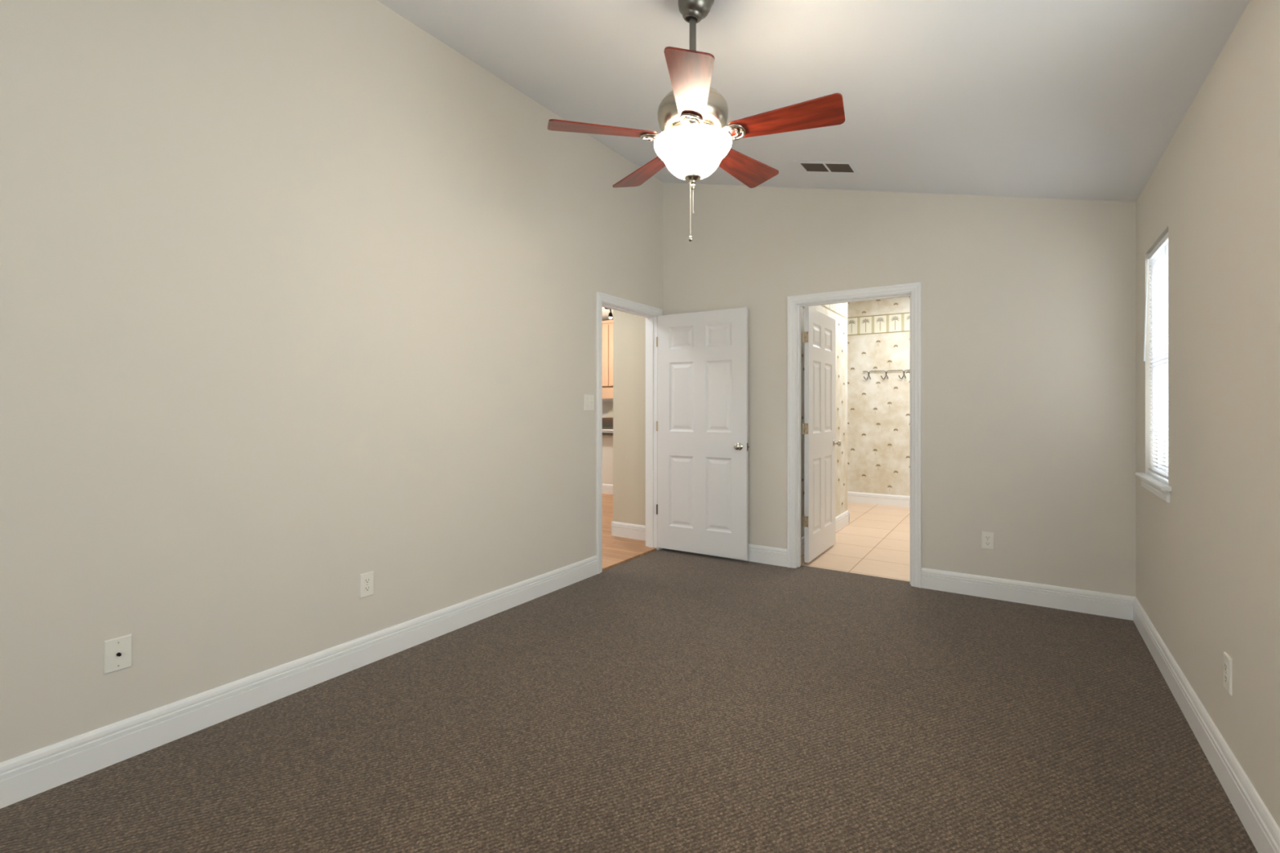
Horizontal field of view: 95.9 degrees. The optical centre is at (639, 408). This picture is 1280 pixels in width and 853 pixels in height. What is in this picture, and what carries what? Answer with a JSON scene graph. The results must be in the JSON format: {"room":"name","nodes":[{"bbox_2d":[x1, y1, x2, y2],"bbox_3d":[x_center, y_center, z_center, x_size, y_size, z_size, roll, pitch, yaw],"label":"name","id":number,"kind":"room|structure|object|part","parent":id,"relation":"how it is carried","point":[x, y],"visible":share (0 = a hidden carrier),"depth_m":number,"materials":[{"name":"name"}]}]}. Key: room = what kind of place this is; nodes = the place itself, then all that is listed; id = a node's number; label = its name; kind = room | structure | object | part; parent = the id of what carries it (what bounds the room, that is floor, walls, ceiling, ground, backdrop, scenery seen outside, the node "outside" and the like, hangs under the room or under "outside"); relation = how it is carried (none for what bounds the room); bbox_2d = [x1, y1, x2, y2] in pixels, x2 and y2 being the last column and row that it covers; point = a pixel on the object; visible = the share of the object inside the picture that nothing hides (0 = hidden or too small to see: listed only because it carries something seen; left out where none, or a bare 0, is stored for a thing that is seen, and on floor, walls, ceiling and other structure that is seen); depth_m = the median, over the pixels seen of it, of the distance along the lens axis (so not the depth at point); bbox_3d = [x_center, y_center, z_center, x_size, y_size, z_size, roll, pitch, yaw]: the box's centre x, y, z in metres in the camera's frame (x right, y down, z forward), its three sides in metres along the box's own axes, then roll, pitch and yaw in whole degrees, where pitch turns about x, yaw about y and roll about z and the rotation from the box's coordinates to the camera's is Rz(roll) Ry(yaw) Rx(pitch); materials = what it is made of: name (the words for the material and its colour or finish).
{"room":"empty bedroom","nodes":[
{"label":"empty bedroom","id":0,"kind":"room"},
{"bbox_2d":[0,0,662,762],"bbox_3d":[-1.735,-0.371,2.398,0.120,3.372,7.148,0,0,33],"label":"wall","id":1,"kind":"structure","parent":0,"point":[297,298],"depth_m":2.48,"materials":[{"name":"beige paint"}]},
{"bbox_2d":[103,634,131,674],"bbox_3d":[-1.867,0.881,2.069,0.019,0.117,0.076,0,0,33],"label":"cable wall plate","id":2,"kind":"object","parent":1,"relation":"attached to","point":[117,651],"visible":1,"depth_m":2.07,"materials":[{"name":"white plastic"}]},
{"bbox_2d":[0,555,597,808],"bbox_3d":[-1.949,1.195,1.948,0.015,0.140,5.920,0,0,33],"label":"baseboard","id":3,"kind":"structure","parent":1,"relation":"attached to","point":[26,775],"depth_m":2.38,"materials":[{"name":"white paint"}]},
{"bbox_2d":[360,571,373,598],"bbox_3d":[-1.353,0.874,2.864,0.008,0.117,0.072,0,0,33],"label":"wall outlet","id":4,"kind":"object","parent":1,"relation":"attached to","point":[366,580],"visible":1,"depth_m":2.86,"materials":[{"name":"white plastic"}]},
{"bbox_2d":[364,585,370,591],"bbox_3d":[-1.351,0.893,2.862,0.002,0.027,0.030,0,0,33],"label":"socket","id":5,"kind":"object","parent":4,"relation":"attached to","point":[366,588],"depth_m":2.86,"materials":[{"name":"white plastic"}]},
{"bbox_2d":[364,577,370,583],"bbox_3d":[-1.351,0.854,2.862,0.002,0.027,0.030,0,0,33],"label":"socket","id":6,"kind":"object","parent":4,"relation":"attached to","point":[366,580],"depth_m":2.86,"materials":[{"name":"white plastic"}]},
{"bbox_2d":[584,394,594,410],"bbox_3d":[-0.377,-0.045,4.343,0.016,0.117,0.116,0,0,33],"label":"light switch","id":7,"kind":"object","parent":1,"relation":"attached to","point":[588,399],"visible":1,"depth_m":4.34,"materials":[{"name":"white plastic"}]},
{"bbox_2d":[595,291,662,573],"bbox_3d":[-0.122,0.186,4.857,0.158,2.158,0.958,0,0,33],"label":"door frame","id":8,"kind":"structure","parent":1,"relation":"attached to","point":[651,313],"depth_m":5.17,"materials":[{"name":"white paint"}]},
{"bbox_2d":[656,306,748,559],"bbox_3d":[0.505,0.206,4.911,0.856,2.062,0.099,0,0,31],"label":"door","id":9,"kind":"structure","parent":1,"relation":"in","point":[702,421],"depth_m":4.91,"materials":[{"name":"white paint"}]},
{"bbox_3d":[0.799,0.312,4.712,0.062,0.062,0.064,0,0,31],"label":"knob","id":10,"kind":"part","parent":9,"relation":"part of","materials":[{"name":"silver metal"}]},
{"bbox_2d":[602,320,613,417],"bbox_3d":[0.093,-0.120,9.172,4.494,2.870,0.120,0,0,33],"label":"wall","id":11,"kind":"structure","parent":0,"point":[607,403],"depth_m":9.52,"materials":[{"name":"white paint"}]},
{"bbox_2d":[602,320,613,398],"bbox_3d":[-0.407,-0.772,9.225,1.540,1.235,0.330,0,0,33],"label":"upper cabinet","id":12,"kind":"object","parent":11,"relation":"attached to","point":[607,326],"visible":0.26,"depth_m":9.11,"materials":[{"name":"brown wood"}]},
{"bbox_3d":[-0.809,-0.840,9.295,0.590,0.830,0.003,0,0,33],"label":"door panel","id":13,"kind":"part","parent":12,"relation":"part of","materials":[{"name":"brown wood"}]},
{"bbox_3d":[-0.803,-0.840,9.305,0.730,0.970,0.019,0,0,33],"label":"door","id":14,"kind":"part","parent":12,"relation":"part of","materials":[{"name":"brown wood"}]},
{"bbox_3d":[-0.176,-0.840,8.893,0.730,0.970,0.019,0,0,33],"label":"door","id":15,"kind":"part","parent":12,"relation":"part of","materials":[{"name":"brown wood"}]},
{"bbox_3d":[-0.182,-0.840,8.884,0.590,0.830,0.003,0,0,33],"label":"door panel","id":16,"kind":"part","parent":12,"relation":"part of","materials":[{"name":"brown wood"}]},
{"bbox_2d":[605,405,613,417],"bbox_3d":[-0.397,-0.024,9.385,0.360,0.342,0.058,0,0,33],"label":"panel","id":17,"kind":"object","parent":11,"relation":"attached to","point":[610,414],"visible":0.21,"depth_m":9.40,"materials":[{"name":"beige"}]},
{"bbox_2d":[602,306,613,320],"bbox_3d":[-1.339,-1.505,7.098,4.374,0.100,5.600,0,0,33],"label":"ceiling","id":18,"kind":"structure","parent":0,"point":[605,312],"depth_m":8.88,"materials":[{"name":"white paint"}]},
{"bbox_2d":[604,307,613,319],"bbox_3d":[-0.419,-1.302,7.451,0.155,0.307,0.080,0,0,33],"label":"lamp","id":19,"kind":"object","parent":18,"relation":"hanging from","point":[610,316],"visible":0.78,"depth_m":7.41,"materials":[{"name":"black metal"}]},
{"bbox_2d":[602,435,613,484],"bbox_3d":[-0.329,0.820,8.432,2.600,0.859,0.100,0,0,33],"label":"wall","id":20,"kind":"structure","parent":0,"point":[607,440],"depth_m":8.47,"materials":[{"name":"white paint"}]},
{"bbox_2d":[602,484,613,494],"bbox_3d":[-0.360,1.179,8.384,2.600,0.140,0.015,0,0,33],"label":"baseboard","id":21,"kind":"structure","parent":20,"relation":"attached to","point":[606,488],"depth_m":8.45,"materials":[{"name":"white paint"}]},
{"bbox_2d":[602,431,613,435],"bbox_3d":[-0.170,0.369,8.720,2.650,0.038,0.915,0,0,33],"label":"countertop","id":22,"kind":"structure","parent":20,"relation":"on","point":[603,433],"depth_m":8.37,"materials":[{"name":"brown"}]},
{"bbox_2d":[602,417,613,429],"bbox_3d":[-0.504,0.249,9.113,0.840,0.200,0.313,0,0,33],"label":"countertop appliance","id":23,"kind":"object","parent":22,"relation":"on","point":[607,423],"visible":0.06,"depth_m":8.96,"materials":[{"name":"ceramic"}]},
{"bbox_2d":[602,429,613,432],"bbox_3d":[-0.444,0.332,8.604,0.413,0.034,0.260,0,0,33],"label":"paper stack","id":24,"kind":"object","parent":22,"relation":"on","point":[603,430],"visible":0.36,"depth_m":8.48,"materials":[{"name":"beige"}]},
{"bbox_2d":[0,493,1257,852],"bbox_3d":[-1.044,1.282,4.151,8.100,0.066,10.595,0,0,33],"label":"floor","id":25,"kind":"structure","parent":0,"point":[664,700],"depth_m":2.20,"materials":[{"name":"brown carpet"}]},
{"bbox_2d":[613,309,645,525],"bbox_3d":[-0.018,-0.070,5.588,0.509,2.770,0.120,0,0,33],"label":"wall","id":26,"kind":"structure","parent":0,"point":[628,329],"depth_m":5.58,"materials":[{"name":"beige paint"}]},
{"bbox_2d":[610,521,645,540],"bbox_3d":[-0.029,1.179,5.586,0.524,0.140,0.135,0,0,33],"label":"baseboard","id":27,"kind":"structure","parent":26,"relation":"attached to","point":[635,531],"depth_m":5.56,"materials":[{"name":"white paint"}]},
{"bbox_2d":[377,0,1249,201],"bbox_3d":[-0.309,-1.696,1.463,3.530,0.983,7.148,0,0,33],"label":"ceiling","id":28,"kind":"structure","parent":0,"point":[1082,100],"depth_m":2.72,"materials":[{"name":"white paint"}]},
{"bbox_2d":[547,0,844,241],"bbox_3d":[0.237,-1.167,2.323,1.115,1.002,1.115,0,0,33],"label":"ceiling fan","id":29,"kind":"object","parent":28,"relation":"hanging from","point":[695,140],"visible":1,"depth_m":2.21,"materials":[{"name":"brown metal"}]},
{"bbox_3d":[-0.145,-1.083,2.244,0.419,0.006,0.158,0,13,-12],"label":"fan blade","id":30,"kind":"part","parent":29,"relation":"part of","materials":[{"name":"brown wood"}]},
{"bbox_3d":[0.031,-1.083,2.635,0.158,0.006,0.419,-15,7,-29],"label":"fan blade","id":31,"kind":"part","parent":29,"relation":"part of","materials":[{"name":"brown wood"}]},
{"bbox_3d":[0.172,-1.083,1.956,0.158,0.006,0.419,13,1,6],"label":"fan blade","id":32,"kind":"part","parent":29,"relation":"part of","materials":[{"name":"brown wood"}]},
{"bbox_3d":[0.201,-0.805,2.306,0.003,0.236,0.003,0,0,33],"label":"pull chain","id":33,"kind":"part","parent":29,"relation":"part of","materials":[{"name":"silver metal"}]},
{"bbox_3d":[0.212,-0.998,2.318,0.311,0.140,0.311,0,0,33],"label":"lamp shade","id":34,"kind":"part","parent":29,"relation":"part of","materials":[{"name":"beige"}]},
{"bbox_3d":[0.457,-1.083,2.587,0.158,0.006,0.419,-18,-12,41],"label":"fan blade","id":35,"kind":"part","parent":29,"relation":"part of","materials":[{"name":"brown wood"}]},
{"bbox_3d":[0.544,-1.083,2.168,0.419,0.006,0.158,0,-13,24],"label":"fan blade","id":36,"kind":"part","parent":29,"relation":"part of","materials":[{"name":"brown wood"}]},
{"bbox_2d":[793,160,861,174],"bbox_3d":[1.285,-1.653,3.963,0.394,0.103,0.247,0,0,33],"label":"ceiling vent","id":37,"kind":"object","parent":28,"relation":"in","point":[806,166],"visible":1,"depth_m":3.95,"materials":[{"name":"white metal"}]},
{"bbox_2d":[800,163,828,171],"bbox_3d":[1.214,-1.674,4.009,0.159,0.005,0.164,17,9,32],"label":"grille","id":38,"kind":"object","parent":37,"relation":"attached to","point":[808,166],"depth_m":4.01,"materials":[{"name":"metal"}]},
{"bbox_2d":[826,164,853,172],"bbox_3d":[1.355,-1.631,3.916,0.159,0.005,0.164,17,9,32],"label":"grille","id":39,"kind":"object","parent":37,"relation":"attached to","point":[833,167],"depth_m":3.92,"materials":[{"name":"metal"}]},
{"bbox_2d":[800,302,847,537],"bbox_3d":[1.705,-0.110,5.596,0.122,2.850,1.972,0,0,33],"label":"wall","id":40,"kind":"structure","parent":0,"point":[838,312],"depth_m":6.13,"materials":[{"name":"beige paper"}]},
{"bbox_2d":[800,510,848,555],"bbox_3d":[1.714,1.195,5.611,0.150,0.140,1.967,0,0,33],"label":"baseboard","id":41,"kind":"structure","parent":40,"relation":"attached to","point":[842,520],"depth_m":6.08,"materials":[{"name":"white paint"}]},
{"bbox_2d":[847,296,910,496],"bbox_3d":[3.631,-0.110,7.358,3.800,2.850,0.102,0,0,33],"label":"wall","id":42,"kind":"structure","parent":0,"point":[878,331],"depth_m":7.61,"materials":[{"name":"beige paper"}]},
{"bbox_2d":[847,491,910,506],"bbox_3d":[3.642,1.195,7.283,3.700,0.140,0.015,0,0,33],"label":"baseboard","id":43,"kind":"structure","parent":42,"relation":"attached to","point":[855,497],"depth_m":7.60,"materials":[{"name":"white paint"}]},
{"bbox_2d":[862,369,910,379],"bbox_3d":[3.210,-0.438,7.536,0.580,0.116,0.066,0,0,33],"label":"hook rail","id":44,"kind":"object","parent":42,"relation":"attached to","point":[896,370],"visible":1,"depth_m":7.55,"materials":[{"name":"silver metal"}]},
{"bbox_3d":[3.221,-0.478,7.553,0.580,0.036,0.026,0,0,33],"label":"rail","id":45,"kind":"part","parent":44,"relation":"part of","materials":[{"name":"white wood"}]},
{"bbox_2d":[662,182,1135,596],"bbox_3d":[1.669,-0.371,4.369,3.410,3.372,0.120,0,0,33],"label":"wall","id":46,"kind":"structure","parent":0,"point":[1028,304],"depth_m":3.90,"materials":[{"name":"beige paint"}]},
{"bbox_2d":[695,543,786,567],"bbox_3d":[0.694,1.195,4.927,1.168,0.140,0.015,0,0,33],"label":"baseboard","id":47,"kind":"structure","parent":46,"relation":"attached to","point":[756,553],"depth_m":4.70,"materials":[{"name":"white paint"}]},
{"bbox_2d":[802,306,841,562],"bbox_3d":[1.566,0.212,5.000,0.163,2.062,0.827,0,0,33],"label":"door","id":48,"kind":"structure","parent":46,"relation":"in","point":[819,519],"depth_m":4.93,"materials":[{"name":"white paint"}]},
{"bbox_3d":[1.801,0.318,5.268,0.064,0.062,0.062,0,0,33],"label":"knob","id":49,"kind":"part","parent":48,"relation":"part of","materials":[{"name":"silver metal"}]},
{"bbox_2d":[786,281,921,587],"bbox_3d":[1.619,0.186,4.401,0.966,2.158,0.158,0,0,33],"label":"door frame","id":50,"kind":"structure","parent":46,"relation":"attached to","point":[913,290],"depth_m":4.41,"materials":[{"name":"white paint"}]},
{"bbox_2d":[981,531,994,550],"bbox_3d":[2.325,0.883,3.861,0.072,0.117,0.008,0,0,33],"label":"wall outlet","id":51,"kind":"object","parent":46,"relation":"attached to","point":[987,538],"visible":1,"depth_m":3.86,"materials":[{"name":"white plastic"}]},
{"bbox_2d":[985,541,990,546],"bbox_3d":[2.324,0.903,3.859,0.030,0.027,0.002,0,0,33],"label":"socket","id":52,"kind":"object","parent":51,"relation":"attached to","point":[987,543],"depth_m":3.86,"materials":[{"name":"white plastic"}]},
{"bbox_2d":[920,567,1135,620],"bbox_3d":[2.470,1.195,3.763,1.166,0.140,0.015,0,0,33],"label":"baseboard","id":53,"kind":"structure","parent":46,"relation":"attached to","point":[1099,603],"depth_m":3.72,"materials":[{"name":"white paint"}]},
{"bbox_2d":[1135,0,1279,828],"bbox_3d":[1.084,0.041,0.478,0.120,2.549,7.028,0,0,33],"label":"wall","id":54,"kind":"structure","parent":0,"point":[1207,558],"depth_m":1.97,"materials":[{"name":"beige paint"}]},
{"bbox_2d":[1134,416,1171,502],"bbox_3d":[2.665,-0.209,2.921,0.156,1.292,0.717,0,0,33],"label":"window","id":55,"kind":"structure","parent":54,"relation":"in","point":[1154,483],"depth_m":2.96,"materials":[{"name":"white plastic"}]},
{"bbox_3d":[2.701,0.033,2.898,0.020,0.595,0.530,0,0,33],"label":"sash","id":56,"kind":"part","parent":55,"relation":"part of","materials":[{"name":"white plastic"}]},
{"bbox_2d":[1143,231,1168,479],"bbox_3d":[2.640,-0.250,2.938,0.048,1.180,0.574,0,0,33],"label":"window blind","id":57,"kind":"object","parent":54,"relation":"attached to","point":[1158,256],"visible":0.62,"depth_m":2.98,"materials":[{"name":"white plastic"}]},
{"bbox_3d":[2.649,0.334,2.933,0.022,0.012,0.574,0,0,33],"label":"rail","id":58,"kind":"part","parent":57,"relation":"part of","materials":[{"name":"white plastic"}]},
{"bbox_2d":[1133,596,1279,852],"bbox_3d":[1.060,1.195,0.565,0.015,0.140,6.908,0,0,33],"label":"baseboard","id":59,"kind":"structure","parent":54,"relation":"attached to","point":[1258,822],"depth_m":2.00,"materials":[{"name":"white paint"}]},
{"bbox_2d":[1223,652,1231,695],"bbox_3d":[1.956,0.881,1.923,0.008,0.117,0.072,0,0,33],"label":"wall outlet","id":60,"kind":"object","parent":54,"relation":"attached to","point":[1227,660],"visible":1,"depth_m":1.91,"materials":[{"name":"white plastic"}]},
{"bbox_2d":[1224,673,1227,684],"bbox_3d":[1.953,0.901,1.925,0.002,0.027,0.030,0,0,33],"label":"socket","id":61,"kind":"object","parent":60,"relation":"attached to","point":[1225,674],"depth_m":1.92,"materials":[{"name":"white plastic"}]},
{"bbox_2d":[1224,662,1227,671],"bbox_3d":[1.953,0.862,1.925,0.002,0.027,0.030,0,0,33],"label":"socket","id":62,"kind":"object","parent":60,"relation":"attached to","point":[1225,663],"depth_m":1.92,"materials":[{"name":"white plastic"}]}
]}

